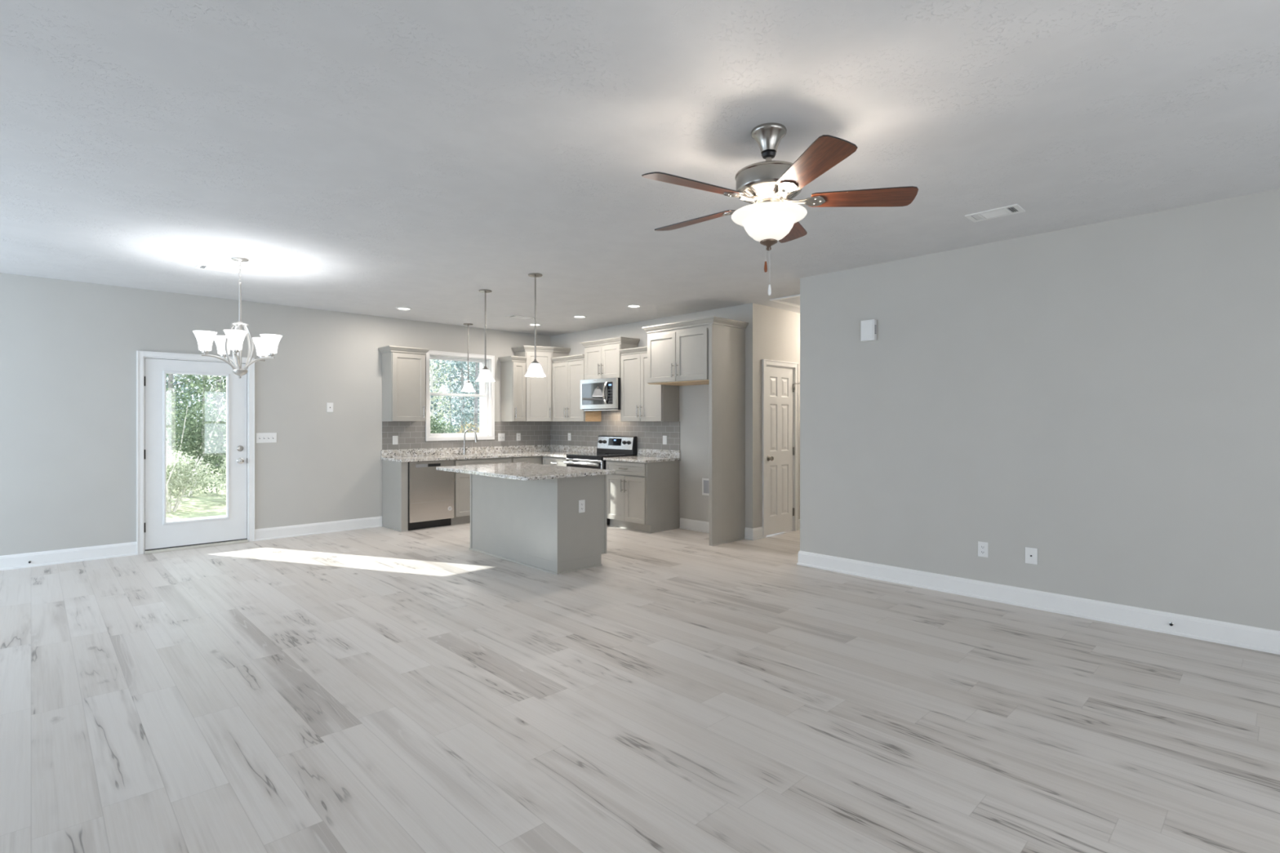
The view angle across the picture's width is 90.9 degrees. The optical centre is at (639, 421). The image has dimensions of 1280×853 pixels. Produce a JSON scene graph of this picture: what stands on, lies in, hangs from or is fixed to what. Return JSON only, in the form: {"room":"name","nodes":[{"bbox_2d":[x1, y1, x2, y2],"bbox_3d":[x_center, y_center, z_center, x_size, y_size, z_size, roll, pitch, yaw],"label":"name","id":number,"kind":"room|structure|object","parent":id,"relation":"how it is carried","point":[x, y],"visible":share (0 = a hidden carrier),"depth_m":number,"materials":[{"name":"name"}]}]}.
{"room":"empty living room","nodes":[
{"label":"empty living room","id":0,"kind":"room"},
{"bbox_2d":[0,272,551,555],"bbox_3d":[-4.792,-0.002,6.969,9.500,2.743,0.150,0,0,-44],"label":"wall","id":1,"kind":"structure","parent":0,"point":[68,348],"depth_m":6.46,"materials":[{"name":"paint"}]},
{"bbox_2d":[0,542,137,570],"bbox_3d":[-6.606,1.303,5.095,3.985,0.134,0.022,0,0,-44],"label":"baseboard","id":2,"kind":"structure","parent":1,"relation":"attached to","point":[19,561],"depth_m":6.10,"materials":[{"name":"white wood"}]},
{"bbox_2d":[136,351,254,555],"bbox_3d":[-4.836,0.320,6.886,1.060,2.100,0.208,0,0,-44],"label":"door","id":3,"kind":"structure","parent":1,"relation":"in","point":[154,534],"depth_m":6.78,"materials":[{"name":"white paint"}]},
{"bbox_2d":[256,432,276,443],"bbox_3d":[-4.331,0.188,7.300,0.201,0.115,0.016,0,0,-44],"label":"wall switch","id":4,"kind":"object","parent":1,"relation":"attached to","point":[261,437],"visible":1,"depth_m":7.29,"materials":[{"name":"white plastic"}]},
{"bbox_2d":[254,515,382,541],"bbox_3d":[-3.892,1.303,7.720,1.460,0.134,0.022,0,0,-44],"label":"baseboard","id":5,"kind":"structure","parent":1,"relation":"attached to","point":[272,533],"depth_m":7.67,"materials":[{"name":"white wood"}]},
{"bbox_2d":[326,402,333,412],"bbox_3d":[-3.831,-0.175,7.786,0.075,0.118,0.012,0,0,-44],"label":"plate","id":6,"kind":"object","parent":1,"relation":"attached to","point":[329,405],"visible":1,"depth_m":7.78,"materials":[{"name":"white plastic"}]},
{"bbox_2d":[377,345,430,421],"bbox_3d":[-3.088,-0.482,8.255,0.541,0.960,0.367,0,0,-44],"label":"upper cabinet","id":7,"kind":"object","parent":1,"relation":"attached to","point":[403,368],"visible":1,"depth_m":8.13,"materials":[{"name":"paint"}]},
{"bbox_2d":[425,350,494,440],"bbox_3d":[-2.607,-0.358,9.066,1.069,1.249,0.172,0,0,-44],"label":"window","id":8,"kind":"structure","parent":1,"relation":"in","point":[488,394],"depth_m":9.12,"materials":[{"name":"white plastic"}]},
{"bbox_2d":[382,421,551,449],"bbox_3d":[-2.403,0.234,9.169,2.692,0.472,0.008,0,0,-44],"label":"tiled wall","id":9,"kind":"structure","parent":1,"relation":"attached to","point":[411,434],"depth_m":9.08,"materials":[{"name":"grey tile"}]},
{"bbox_2d":[392,435,398,444],"bbox_3d":[-3.243,0.245,8.345,0.072,0.116,0.008,0,0,-44],"label":"wall switch","id":10,"kind":"object","parent":9,"relation":"attached to","point":[395,438],"visible":1,"depth_m":8.34,"materials":[{"name":"white plastic"}]},
{"bbox_2d":[497,433,504,440],"bbox_3d":[-2.079,0.233,9.465,0.116,0.116,0.016,0,0,-44],"label":"wall switch","id":11,"kind":"object","parent":9,"relation":"attached to","point":[500,436],"visible":1,"depth_m":9.46,"materials":[{"name":"white plastic"}]},
{"bbox_2d":[516,433,520,440],"bbox_3d":[-1.866,0.235,9.677,0.072,0.116,0.008,0,0,-44],"label":"wall outlet","id":12,"kind":"object","parent":9,"relation":"attached to","point":[518,435],"visible":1,"depth_m":9.68,"materials":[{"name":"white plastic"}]},
{"bbox_2d":[497,355,527,421],"bbox_3d":[-1.901,-0.482,9.403,0.276,0.960,0.367,0,0,-44],"label":"upper cabinet","id":13,"kind":"object","parent":1,"relation":"attached to","point":[513,367],"visible":1,"depth_m":9.33,"materials":[{"name":"paint"}]},
{"bbox_2d":[511,345,570,421],"bbox_3d":[-1.513,-0.567,9.659,0.730,1.130,0.522,0,0,-44],"label":"upper cabinet","id":14,"kind":"object","parent":1,"relation":"attached to","point":[539,390],"visible":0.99,"depth_m":9.48,"materials":[{"name":"paint"}]},
{"bbox_2d":[481,363,484,432],"bbox_3d":[-4.885,0.048,7.066,9.500,2.843,0.120,0,0,-44],"label":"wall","id":15,"kind":"structure","parent":0,"point":[482,398],"depth_m":9.52,"materials":[{"name":"grey paint"}]},
{"bbox_2d":[479,362,481,432],"bbox_3d":[-2.736,-0.380,9.271,1.065,1.200,0.059,0,0,-44],"label":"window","id":16,"kind":"structure","parent":15,"relation":"in","point":[480,363],"depth_m":9.57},
{"bbox_2d":[0,522,1279,852],"bbox_3d":[0.081,1.430,4.088,12.500,0.120,11.066,0,0,-44],"label":"floor","id":17,"kind":"structure","parent":0,"point":[375,690],"depth_m":3.00,"materials":[{"name":"grey wood"}]},
{"bbox_2d":[382,460,408,532],"bbox_3d":[-3.136,0.936,8.046,0.097,0.868,0.601,0,0,-44],"label":"end panel","id":18,"kind":"object","parent":17,"relation":"on","point":[394,473],"visible":0.91,"depth_m":7.94,"materials":[{"name":"paint"}]},
{"bbox_2d":[408,459,453,530],"bbox_3d":[-2.862,0.937,8.276,0.602,0.866,0.594,0,0,-44],"label":"dishwasher","id":19,"kind":"object","parent":17,"relation":"on","point":[430,490],"visible":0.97,"depth_m":8.05,"materials":[{"name":"silver metal"}]},
{"bbox_2d":[451,457,511,524],"bbox_3d":[-2.323,0.936,8.801,0.890,0.868,0.647,0,0,-44],"label":"base cabinet","id":20,"kind":"object","parent":17,"relation":"on","point":[461,481],"visible":0.19,"depth_m":8.40,"materials":[{"name":"paint"}]},
{"bbox_2d":[381,444,596,462],"bbox_3d":[-1.973,0.435,8.713,2.706,0.130,1.244,0,0,-44],"label":"countertop","id":21,"kind":"structure","parent":20,"relation":"on","point":[555,451],"depth_m":8.98,"materials":[{"name":"stone"}]},
{"bbox_2d":[462,428,477,454],"bbox_3d":[-2.413,0.284,8.970,0.230,0.366,0.083,0,0,11],"label":"faucet","id":22,"kind":"object","parent":21,"relation":"on","point":[464,449],"visible":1,"depth_m":8.96,"materials":[{"name":"silver metal"}]},
{"bbox_2d":[511,456,529,462],"bbox_3d":[-1.893,0.936,9.216,0.300,0.868,0.647,0,0,-44],"label":"base cabinet","id":23,"kind":"object","parent":17,"relation":"on","point":[524,459],"visible":0.17,"depth_m":9.02,"materials":[{"name":"paint"}]},
{"bbox_2d":[529,455,542,464],"bbox_3d":[-1.517,0.936,9.616,0.794,0.868,0.580,0,0,-44],"label":"base cabinet","id":24,"kind":"object","parent":17,"relation":"on","point":[533,460],"visible":0.08,"depth_m":9.22,"materials":[{"name":"paint"}]},
{"bbox_2d":[469,474,606,574],"bbox_3d":[-1.052,0.936,6.417,0.652,0.868,1.573,0,0,-44],"label":"kitchen island","id":25,"kind":"object","parent":17,"relation":"on","point":[536,524],"visible":0.8,"depth_m":5.94,"materials":[{"name":"paint"}]},
{"bbox_2d":[435,462,615,480],"bbox_3d":[-1.174,0.485,6.289,1.035,0.032,1.675,0,0,-44],"label":"island countertop","id":26,"kind":"structure","parent":25,"relation":"on","point":[517,471],"depth_m":6.03,"materials":[{"name":"stone"}]},
{"bbox_2d":[578,499,585,512],"bbox_3d":[-0.538,0.785,5.833,0.072,0.116,0.008,0,0,-44],"label":"wall outlet","id":27,"kind":"object","parent":25,"relation":"attached to","point":[581,503],"visible":1,"depth_m":5.83,"materials":[{"name":"white plastic"}]},
{"bbox_2d":[542,456,567,466],"bbox_3d":[-1.017,0.936,9.216,0.647,0.868,0.645,0,0,-44],"label":"base cabinet","id":28,"kind":"object","parent":17,"relation":"on","point":[551,460],"visible":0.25,"depth_m":9.03,"materials":[{"name":"paint"}]},
{"bbox_2d":[564,435,636,524],"bbox_3d":[-0.556,0.786,8.675,0.699,1.168,0.764,0,0,-44],"label":"stove","id":29,"kind":"object","parent":17,"relation":"on","point":[607,446],"visible":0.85,"depth_m":8.65,"materials":[{"name":"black metal"}]},
{"bbox_2d":[566,453,634,457],"bbox_3d":[-0.551,0.458,8.680,0.585,0.012,0.764,0,0,-44],"label":"cooktop","id":30,"kind":"object","parent":29,"relation":"in","point":[584,455],"depth_m":8.58,"materials":[{"name":"black glass"}]},
{"bbox_2d":[605,460,679,533],"bbox_3d":[0.016,0.936,8.149,0.647,0.868,0.774,0,0,-44],"label":"base cabinet","id":31,"kind":"object","parent":17,"relation":"on","point":[644,497],"visible":0.94,"depth_m":7.91,"materials":[{"name":"paint"}]},
{"bbox_2d":[603,448,680,462],"bbox_3d":[0.020,0.435,8.141,0.636,0.130,0.784,0,0,-44],"label":"countertop","id":32,"kind":"structure","parent":31,"relation":"on","point":[644,455],"depth_m":8.17,"materials":[{"name":"stone"}]},
{"bbox_2d":[709,324,745,546],"bbox_3d":[1.001,0.145,7.157,0.609,2.449,0.054,0,0,-44],"label":"end panel","id":33,"kind":"object","parent":17,"relation":"on","point":[726,344],"visible":1,"depth_m":7.11,"materials":[{"name":"paint"}]},
{"bbox_2d":[0,0,1279,336],"bbox_3d":[0.081,-1.433,4.088,12.500,0.120,11.066,0,0,-44],"label":"ceiling","id":34,"kind":"structure","parent":0,"point":[373,157],"depth_m":3.04,"materials":[{"name":"paint"}]},
{"bbox_2d":[194,263,239,273],"bbox_3d":[-3.788,-1.370,5.644,0.310,0.006,0.185,0,0,-44],"label":"ceiling vent","id":35,"kind":"object","parent":34,"relation":"in","point":[201,266],"visible":0.95,"depth_m":5.63,"materials":[{"name":"white plastic"}]},
{"bbox_2d":[192,256,282,378],"bbox_3d":[-3.387,-0.868,5.311,0.610,1.010,0.633,0,0,29],"label":"chandelier","id":36,"kind":"object","parent":34,"relation":"hanging from","point":[267,344],"visible":1,"depth_m":5.28,"materials":[{"name":"white glass"}]},
{"bbox_2d":[201,350,208,355],"bbox_3d":[-3.544,-0.565,5.131,0.048,0.048,0.048,0,0,-44],"label":"socket","id":37,"kind":"object","parent":36,"relation":"attached to","point":[205,352],"depth_m":5.12,"materials":[{"name":"silver metal"}]},
{"bbox_2d":[231,349,239,353],"bbox_3d":[-3.261,-0.565,5.079,0.048,0.048,0.048,0,0,-44],"label":"socket","id":38,"kind":"object","parent":36,"relation":"attached to","point":[235,351],"depth_m":5.06,"materials":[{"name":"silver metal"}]},
{"bbox_2d":[267,352,274,357],"bbox_3d":[-3.123,-0.565,5.332,0.048,0.048,0.048,0,0,-44],"label":"socket","id":39,"kind":"object","parent":36,"relation":"attached to","point":[270,354],"depth_m":5.32,"materials":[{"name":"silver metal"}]},
{"bbox_2d":[395,306,412,310],"bbox_3d":[-2.863,-1.369,7.636,0.184,0.008,0.184,0,0,-44],"label":"recessed light","id":40,"kind":"object","parent":34,"relation":"in","point":[397,308],"visible":1,"depth_m":7.63,"materials":[{"name":"white glass"}]},
{"bbox_2d":[461,323,475,391],"bbox_3d":[-2.412,-0.898,8.838,0.197,0.950,0.197,0,0,-44],"label":"pendant light","id":41,"kind":"object","parent":34,"relation":"hanging from","point":[468,386],"visible":1,"depth_m":8.81,"materials":[{"name":"white glass"}]},
{"bbox_2d":[475,288,494,382],"bbox_3d":[-1.619,-0.898,6.593,0.197,0.950,0.197,0,0,-44],"label":"pendant light","id":42,"kind":"object","parent":34,"relation":"hanging from","point":[485,375],"visible":1,"depth_m":6.56,"materials":[{"name":"white glass"}]},
{"bbox_2d":[505,314,532,319],"bbox_3d":[-1.580,-1.370,8.237,0.310,0.006,0.185,0,0,-44],"label":"ceiling vent","id":43,"kind":"object","parent":34,"relation":"in","point":[512,315],"visible":1,"depth_m":8.23,"materials":[{"name":"white plastic"}]},
{"bbox_2d":[528,323,541,325],"bbox_3d":[-1.484,-1.369,8.900,0.184,0.008,0.184,0,0,-44],"label":"recessed light","id":44,"kind":"object","parent":34,"relation":"in","point":[531,324],"visible":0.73,"depth_m":8.88,"materials":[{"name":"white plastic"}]},
{"bbox_2d":[524,272,546,377],"bbox_3d":[-0.977,-0.898,5.876,0.197,0.950,0.197,0,0,-44],"label":"pendant light","id":45,"kind":"object","parent":34,"relation":"hanging from","point":[535,370],"visible":1,"depth_m":5.85,"materials":[{"name":"white glass"}]},
{"bbox_2d":[572,315,586,318],"bbox_3d":[-0.788,-1.369,8.224,0.184,0.008,0.184,0,0,-44],"label":"recessed light","id":46,"kind":"object","parent":34,"relation":"in","point":[576,316],"visible":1,"depth_m":8.21,"materials":[{"name":"white glass"}]},
{"bbox_2d":[626,304,641,307],"bbox_3d":[-0.072,-1.369,7.469,0.184,0.008,0.184,0,0,-44],"label":"recessed light","id":47,"kind":"object","parent":34,"relation":"in","point":[628,305],"visible":1,"depth_m":7.44,"materials":[{"name":"white glass"}]},
{"bbox_2d":[641,122,918,295],"bbox_3d":[0.573,-0.983,2.990,1.288,0.780,1.255,0,0,-44],"label":"ceiling fan","id":48,"kind":"object","parent":34,"relation":"hanging from","point":[772,215],"visible":1,"depth_m":2.88,"materials":[{"name":"brown wood"}]},
{"bbox_2d":[769,293,799,307],"bbox_3d":[1.958,-1.365,7.067,0.740,0.016,0.690,0,0,-44],"label":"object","id":49,"kind":"structure","parent":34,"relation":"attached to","point":[793,300],"depth_m":7.08,"materials":[{"name":"paint"}]},
{"bbox_2d":[964,204,1025,222],"bbox_3d":[2.333,-1.370,4.141,0.185,0.006,0.310,0,0,-44],"label":"ceiling vent","id":50,"kind":"object","parent":34,"relation":"in","point":[1015,208],"visible":1,"depth_m":4.13,"materials":[{"name":"white plastic"}]},
{"bbox_2d":[551,302,759,528],"bbox_3d":[-0.011,-0.002,8.750,0.150,2.743,3.936,0,0,-44],"label":"wall","id":51,"kind":"structure","parent":0,"point":[694,400],"depth_m":7.84,"materials":[{"name":"paint"}]},
{"bbox_2d":[551,354,601,421],"bbox_3d":[-0.961,-0.482,9.360,0.367,0.960,0.769,0,0,-44],"label":"upper cabinet","id":52,"kind":"object","parent":51,"relation":"attached to","point":[568,371],"visible":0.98,"depth_m":9.23,"materials":[{"name":"paint"}]},
{"bbox_2d":[580,336,639,379],"bbox_3d":[-0.428,-0.862,8.809,0.367,0.540,0.856,0,0,-44],"label":"upper cabinet","id":53,"kind":"object","parent":51,"relation":"attached to","point":[602,357],"visible":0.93,"depth_m":8.66,"materials":[{"name":"paint"}]},
{"bbox_2d":[580,377,620,411],"bbox_3d":[-0.459,-0.370,8.770,0.450,0.434,0.760,0,0,-44],"label":"microwave","id":54,"kind":"object","parent":53,"relation":"attached to","point":[596,394],"visible":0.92,"depth_m":8.62,"materials":[{"name":"silver metal"}]},
{"bbox_2d":[551,410,679,455],"bbox_3d":[-0.458,0.140,9.100,0.008,0.660,2.796,0,0,-44],"label":"tiled wall","id":55,"kind":"structure","parent":51,"relation":"attached to","point":[649,434],"depth_m":8.99,"materials":[{"name":"grey tile"}]},
{"bbox_2d":[662,435,666,444],"bbox_3d":[0.325,0.242,8.278,0.008,0.116,0.072,0,0,-44],"label":"wall switch","id":56,"kind":"object","parent":55,"relation":"attached to","point":[664,437],"visible":1,"depth_m":8.27,"materials":[{"name":"white plastic"}]},
{"bbox_2d":[618,346,679,421],"bbox_3d":[0.108,-0.482,8.255,0.367,0.960,0.766,0,0,-44],"label":"upper cabinet","id":57,"kind":"object","parent":51,"relation":"attached to","point":[640,401],"visible":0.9,"depth_m":8.13,"materials":[{"name":"paint"}]},
{"bbox_2d":[679,517,709,533],"bbox_3d":[0.853,1.303,7.734,0.022,0.134,0.976,0,0,-44],"label":"baseboard","id":58,"kind":"structure","parent":51,"relation":"attached to","point":[686,524],"depth_m":7.90,"materials":[{"name":"white wood"}]},
{"bbox_2d":[642,315,748,386],"bbox_3d":[0.641,-0.806,7.502,0.647,0.694,1.124,0,0,-44],"label":"upper cabinet","id":59,"kind":"object","parent":51,"relation":"attached to","point":[677,357],"visible":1,"depth_m":7.28,"materials":[{"name":"paint"}]},
{"bbox_2d":[702,478,709,495],"bbox_3d":[0.821,0.805,7.777,0.006,0.210,0.136,0,0,-44],"label":"water supply box","id":60,"kind":"object","parent":51,"relation":"attached to","point":[705,482],"visible":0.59,"depth_m":7.79,"materials":[{"name":"white plastic"}]},
{"bbox_2d":[760,304,799,527],"bbox_3d":[2.384,-0.002,8.432,2.850,2.743,0.150,0,0,-44],"label":"wall","id":61,"kind":"structure","parent":0,"point":[780,329],"depth_m":7.62,"materials":[{"name":"paint"}]},
{"bbox_2d":[744,526,763,540],"bbox_3d":[1.334,1.303,7.368,0.205,0.134,0.123,0,0,-44],"label":"baseboard","id":62,"kind":"structure","parent":61,"relation":"attached to","point":[751,534],"depth_m":7.32,"materials":[{"name":"white wood"}]},
{"bbox_2d":[762,359,799,537],"bbox_3d":[1.676,0.317,7.704,0.750,2.105,0.215,0,0,-44],"label":"door","id":63,"kind":"structure","parent":61,"relation":"in","point":[780,383],"depth_m":7.67,"materials":[{"name":"white wood"}]},
{"bbox_2d":[800,188,1279,631],"bbox_3d":[3.593,-0.002,4.010,0.150,2.743,5.770,0,0,-44],"label":"wall","id":64,"kind":"structure","parent":0,"point":[1102,399],"depth_m":4.45,"materials":[{"name":"paint"}]},
{"bbox_2d":[861,319,876,341],"bbox_3d":[2.001,-0.798,5.512,0.050,0.180,0.125,0,0,-44],"label":"door chime","id":65,"kind":"object","parent":64,"relation":"attached to","point":[868,327],"visible":1,"depth_m":5.48,"materials":[{"name":"white plastic"}]},
{"bbox_2d":[977,541,987,557],"bbox_3d":[2.651,0.989,4.869,0.008,0.116,0.072,0,0,-44],"label":"wall outlet","id":66,"kind":"object","parent":64,"relation":"attached to","point":[982,546],"visible":1,"depth_m":4.87,"materials":[{"name":"white plastic"}]},
{"bbox_2d":[1025,546,1037,564],"bbox_3d":[2.878,0.988,4.633,0.012,0.120,0.080,0,0,-44],"label":"cable plate","id":67,"kind":"object","parent":64,"relation":"attached to","point":[1031,553],"visible":1,"depth_m":4.63,"materials":[{"name":"white plastic"}]},
{"bbox_2d":[796,551,1279,654],"bbox_3d":[3.577,1.303,4.010,0.172,0.134,5.792,0,0,-44],"label":"baseboard","id":68,"kind":"structure","parent":64,"relation":"attached to","point":[1255,638],"depth_m":4.47,"materials":[{"name":"white wood"}]},
{"label":"outside","id":69,"kind":"structure","parent":0,"visible":0},
{"bbox_2d":[165,425,470,519],"bbox_3d":[-12.344,0.907,27.152,48.000,1.247,34.000,0,0,-44],"label":"ground","id":70,"kind":"structure","parent":69,"point":[202,504],"depth_m":11.08,"materials":[{"name":"green grass"}]},
{"bbox_2d":[165,373,199,448],"bbox_3d":[-13.533,-1.558,17.907,1.654,5.484,1.752,0,0,-15],"label":"tree","id":71,"kind":"object","parent":70,"relation":"on","point":[166,380],"visible":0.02,"depth_m":18.17,"materials":[{"name":"green plant"}]},
{"bbox_2d":[165,449,215,512],"bbox_3d":[-7.612,0.962,10.271,1.179,1.074,0.900,0,0,14],"label":"shrub","id":72,"kind":"object","parent":70,"relation":"on","point":[172,468],"visible":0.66,"depth_m":10.22,"materials":[{"name":"green plant"}]},
{"bbox_2d":[165,373,216,476],"bbox_3d":[-10.891,-1.286,14.555,1.655,5.246,1.635,0,0,-12],"label":"tree","id":73,"kind":"object","parent":70,"relation":"on","point":[171,385],"visible":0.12,"depth_m":14.54,"materials":[{"name":"green plant"}]},
{"bbox_2d":[165,386,226,497],"bbox_3d":[-8.420,0.419,11.779,1.522,2.098,1.591,0,0,-44],"label":"trees","id":74,"kind":"object","parent":70,"relation":"on","point":[198,427],"visible":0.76,"depth_m":11.79,"materials":[{"name":"green plant"}]},
{"bbox_2d":[176,374,226,453],"bbox_3d":[-14.108,-1.546,20.335,1.591,5.211,1.758,0,0,-44],"label":"tree","id":75,"kind":"object","parent":70,"relation":"on","point":[196,382],"visible":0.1,"depth_m":20.30,"materials":[{"name":"green plant"}]},
{"bbox_2d":[181,374,226,466],"bbox_3d":[-11.377,-1.350,17.050,1.790,5.288,1.626,0,0,-10],"label":"tree","id":76,"kind":"object","parent":70,"relation":"on","point":[219,397],"visible":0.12,"depth_m":16.96,"materials":[{"name":"green plant"}]},
{"bbox_2d":[204,375,226,462],"bbox_3d":[-8.610,-1.169,13.761,1.671,5.134,1.692,0,0,-44],"label":"tree","id":77,"kind":"object","parent":70,"relation":"on","point":[223,383],"visible":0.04,"depth_m":13.38,"materials":[{"name":"green plant"}]},
{"bbox_2d":[212,443,226,501],"bbox_3d":[-6.921,0.884,11.305,1.309,1.369,1.008,0,0,-1],"label":"shrub","id":78,"kind":"object","parent":70,"relation":"on","point":[221,464],"visible":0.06,"depth_m":11.05,"materials":[{"name":"green plant"}]},
{"bbox_2d":[222,377,226,438],"bbox_3d":[-12.129,-1.375,19.448,1.771,5.107,1.736,0,0,-22],"label":"tree","id":79,"kind":"object","parent":70,"relation":"on","point":[222,378],"visible":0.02,"depth_m":19.02,"materials":[{"name":"green plant"}]},
{"bbox_2d":[165,359,475,448],"bbox_3d":[-11.118,-1.231,27.488,23.138,6.929,2.486,0,0,-44],"label":"treeline","id":80,"kind":"object","parent":70,"relation":"on","point":[434,408],"visible":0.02,"depth_m":28.89,"materials":[{"name":"green plant"}]},
{"bbox_2d":[429,363,438,412],"bbox_3d":[-6.130,-1.422,16.296,1.587,5.661,1.754,0,0,-44],"label":"tree","id":81,"kind":"object","parent":70,"relation":"on","point":[432,402],"visible":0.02,"depth_m":16.46,"materials":[{"name":"green plant"}]},
{"bbox_2d":[429,359,450,418],"bbox_3d":[-7.896,-1.329,23.337,1.677,4.986,1.662,0,0,3],"label":"tree","id":82,"kind":"object","parent":70,"relation":"on","point":[437,397],"visible":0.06,"depth_m":23.49,"materials":[{"name":"green plant"}]},
{"bbox_2d":[430,415,455,433],"bbox_3d":[-4.490,0.655,13.701,1.141,1.585,1.226,0,0,-44],"label":"shrub","id":83,"kind":"object","parent":70,"relation":"on","point":[439,428],"visible":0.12,"depth_m":13.52,"materials":[{"name":"green plant"}]},
{"bbox_2d":[429,359,460,431],"bbox_3d":[-6.256,-1.234,18.988,1.768,5.047,1.687,0,0,-44],"label":"tree","id":84,"kind":"object","parent":70,"relation":"on","point":[431,368],"visible":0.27,"depth_m":18.97,"materials":[{"name":"green plant"}]},
{"bbox_2d":[429,360,471,432],"bbox_3d":[-7.955,-1.750,26.462,1.738,5.634,1.740,0,0,-44],"label":"tree","id":85,"kind":"object","parent":70,"relation":"on","point":[442,361],"visible":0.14,"depth_m":26.43,"materials":[{"name":"green plant"}]},
{"bbox_2d":[437,360,479,432],"bbox_3d":[-6.191,-1.562,22.102,1.759,5.549,1.698,0,0,-17],"label":"tree","id":86,"kind":"object","parent":70,"relation":"on","point":[461,383],"visible":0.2,"depth_m":22.00,"materials":[{"name":"green plant"}]},
{"bbox_2d":[444,360,479,433],"bbox_3d":[-4.597,-1.458,17.673,1.810,5.708,1.712,0,0,-44],"label":"tree","id":87,"kind":"object","parent":70,"relation":"on","point":[476,411],"visible":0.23,"depth_m":17.62,"materials":[{"name":"green plant"}]},
{"bbox_2d":[453,361,479,431],"bbox_3d":[-6.440,-1.271,24.939,1.698,4.923,1.738,0,0,-44],"label":"tree","id":88,"kind":"object","parent":70,"relation":"on","point":[466,362],"visible":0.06,"depth_m":24.77,"materials":[{"name":"green plant"}]},
{"bbox_2d":[456,422,479,432],"bbox_3d":[-3.753,0.747,14.722,1.238,1.511,1.285,0,0,-44],"label":"shrub","id":89,"kind":"object","parent":70,"relation":"on","point":[468,424],"visible":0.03,"depth_m":14.63,"materials":[{"name":"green plant"}]},
{"bbox_2d":[466,362,479,432],"bbox_3d":[-4.707,-1.509,20.549,1.726,5.761,1.814,0,0,-44],"label":"tree","id":90,"kind":"object","parent":70,"relation":"on","point":[478,362],"visible":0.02,"depth_m":20.35,"materials":[{"name":"green plant"}]},
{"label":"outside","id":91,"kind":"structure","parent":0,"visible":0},
{"bbox_2d":[165,515,226,521],"bbox_3d":[-4.755,1.480,9.233,12.000,0.100,2.814,0,0,-44],"label":"ground","id":92,"kind":"structure","parent":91,"point":[220,516],"depth_m":9.27,"materials":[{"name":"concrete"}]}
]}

